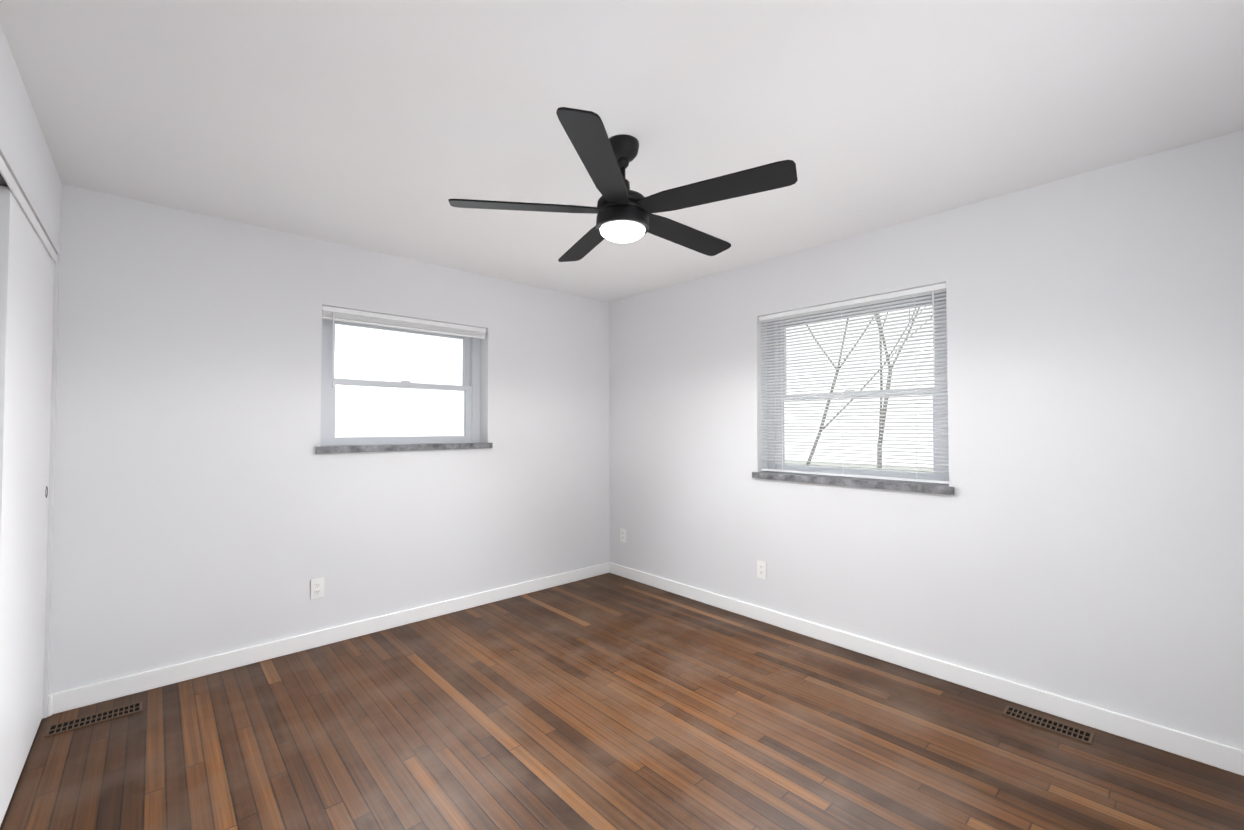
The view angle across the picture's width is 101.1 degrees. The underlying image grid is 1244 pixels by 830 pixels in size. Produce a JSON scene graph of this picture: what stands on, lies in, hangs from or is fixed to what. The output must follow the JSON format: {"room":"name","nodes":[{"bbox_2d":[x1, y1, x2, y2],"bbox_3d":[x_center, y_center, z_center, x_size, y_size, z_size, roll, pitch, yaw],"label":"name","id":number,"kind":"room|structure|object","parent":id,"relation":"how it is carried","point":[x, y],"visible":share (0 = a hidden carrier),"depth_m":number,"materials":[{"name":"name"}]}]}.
{"room":"empty bedroom","nodes":[
{"label":"empty bedroom","id":0,"kind":"room"},
{"bbox_2d":[0,23,61,718],"bbox_3d":[-1.276,0.107,0.807,0.120,2.440,4.080,1,-2,-42],"label":"wall","id":1,"kind":"structure","parent":0,"point":[25,154],"depth_m":1.91,"materials":[{"name":"paint"}]},
{"bbox_2d":[0,155,56,825],"bbox_3d":[-1.965,0.295,1.555,0.112,2.098,1.974,1,-2,-42],"label":"closet doors","id":2,"kind":"structure","parent":1,"relation":"in","point":[28,258],"depth_m":1.84,"materials":[{"name":"white wood"}]},
{"bbox_2d":[49,184,608,693],"bbox_3d":[-1.722,0.165,3.332,4.630,2.440,0.250,1,-2,-42],"label":"wall","id":3,"kind":"structure","parent":0,"point":[207,502],"depth_m":2.88,"materials":[{"name":"paint"}]},
{"bbox_2d":[311,577,323,598],"bbox_3d":[-1.816,1.034,3.051,0.070,0.115,0.008,1,-2,-42],"label":"electrical outlet","id":4,"kind":"object","parent":3,"relation":"attached to","point":[317,588],"visible":1,"depth_m":3.05,"materials":[{"name":"white plastic"}]},
{"bbox_2d":[47,562,610,716],"bbox_3d":[-1.359,1.342,3.448,3.360,0.093,0.028,1,-2,-42],"label":"baseboard","id":5,"kind":"structure","parent":3,"relation":"attached to","point":[74,698],"depth_m":2.92,"materials":[{"name":"white wood"}]},
{"bbox_2d":[320,306,485,445],"bbox_3d":[-1.482,-0.230,3.538,1.098,0.859,0.193,1,-2,-42],"label":"window","id":6,"kind":"structure","parent":3,"relation":"in","point":[470,336],"depth_m":3.50,"materials":[{"name":"grey plastic"}]},
{"bbox_2d":[315,442,492,453],"bbox_3d":[-1.441,0.219,3.482,1.150,0.041,0.155,1,-2,-42],"label":"sill","id":7,"kind":"structure","parent":3,"relation":"attached to","point":[384,447],"depth_m":3.37,"materials":[{"name":"stone"}]},
{"bbox_2d":[0,573,1243,829],"bbox_3d":[-0.262,1.408,1.705,4.630,0.120,4.580,1,-2,-42],"label":"floor","id":8,"kind":"structure","parent":0,"point":[608,701],"depth_m":2.10,"materials":[{"name":"brown wood"}]},
{"bbox_2d":[44,701,141,737],"bbox_3d":[-2.355,1.359,2.292,0.300,0.004,0.105,1,-2,-42],"label":"floor vent","id":9,"kind":"object","parent":8,"relation":"in","point":[80,722],"visible":1,"depth_m":2.28,"materials":[{"name":"brown metal"}]},
{"bbox_2d":[1002,705,1093,743],"bbox_3d":[1.869,1.358,2.251,0.105,0.004,0.300,1,-2,-42],"label":"floor vent","id":10,"kind":"object","parent":8,"relation":"in","point":[1079,734],"visible":1,"depth_m":2.24,"materials":[{"name":"brown metal"}]},
{"bbox_2d":[0,0,1243,302],"bbox_3d":[-0.262,-1.151,1.764,4.630,0.120,4.580,1,-2,-42],"label":"ceiling","id":11,"kind":"structure","parent":0,"point":[388,126],"depth_m":1.81,"materials":[{"name":"paint"}]},
{"bbox_2d":[448,107,797,261],"bbox_3d":[0.042,-0.890,2.075,1.235,0.388,1.291,1,-2,-42],"label":"ceiling fan","id":12,"kind":"object","parent":11,"relation":"hanging from","point":[622,211],"visible":1,"depth_m":1.93,"materials":[{"name":"black metal"}]},
{"bbox_2d":[609,130,1243,749],"bbox_3d":[1.439,0.160,3.119,0.250,2.440,4.330,1,-2,-42],"label":"wall","id":13,"kind":"structure","parent":0,"point":[1079,536],"depth_m":2.42,"materials":[{"name":"paint"}]},
{"bbox_2d":[620,528,625,542],"bbox_3d":[0.011,1.052,4.469,0.008,0.115,0.070,1,-2,-42],"label":"electrical outlet","id":14,"kind":"object","parent":13,"relation":"attached to","point":[622,535],"visible":1,"depth_m":4.47,"materials":[{"name":"white plastic"}]},
{"bbox_2d":[757,560,766,578],"bbox_3d":[0.942,1.043,3.451,0.008,0.115,0.070,1,-2,-42],"label":"electrical outlet","id":15,"kind":"object","parent":13,"relation":"attached to","point":[761,570],"visible":1,"depth_m":3.45,"materials":[{"name":"white plastic"}]},
{"bbox_2d":[752,471,954,494],"bbox_3d":[1.345,0.401,3.102,0.155,0.041,1.190,1,-2,-42],"label":"sill","id":16,"kind":"structure","parent":13,"relation":"attached to","point":[924,487],"depth_m":2.97,"materials":[{"name":"stone"}]},
{"bbox_2d":[759,283,948,483],"bbox_3d":[1.390,-0.153,3.156,0.193,1.069,1.138,1,-2,-42],"label":"window blind","id":17,"kind":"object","parent":13,"relation":"in","point":[778,324],"depth_m":3.05,"materials":[{"name":"grey plastic"}]},
{"bbox_2d":[611,563,1243,775],"bbox_3d":[1.256,1.334,3.094,0.018,0.093,4.080,1,-2,-42],"label":"baseboard","id":18,"kind":"structure","parent":13,"relation":"attached to","point":[1209,752],"depth_m":2.50,"materials":[{"name":"white wood"}]},
{"label":"outside","id":19,"kind":"structure","parent":0,"visible":0},
{"bbox_2d":[785,461,933,472],"bbox_3d":[0.718,4.732,13.921,100.000,0.200,100.000,1,-2,-42],"label":"ground","id":20,"kind":"structure","parent":19,"point":[854,465],"depth_m":55.59,"materials":[{"name":"grey"}]},
{"bbox_2d":[806,307,931,469],"bbox_3d":[8.780,-5.015,15.725,19.240,19.488,12.865,1,-2,-42],"label":"tree","id":21,"kind":"object","parent":20,"relation":"on","point":[878,445],"depth_m":13.88,"materials":[{"name":"grey plant"}]}
]}

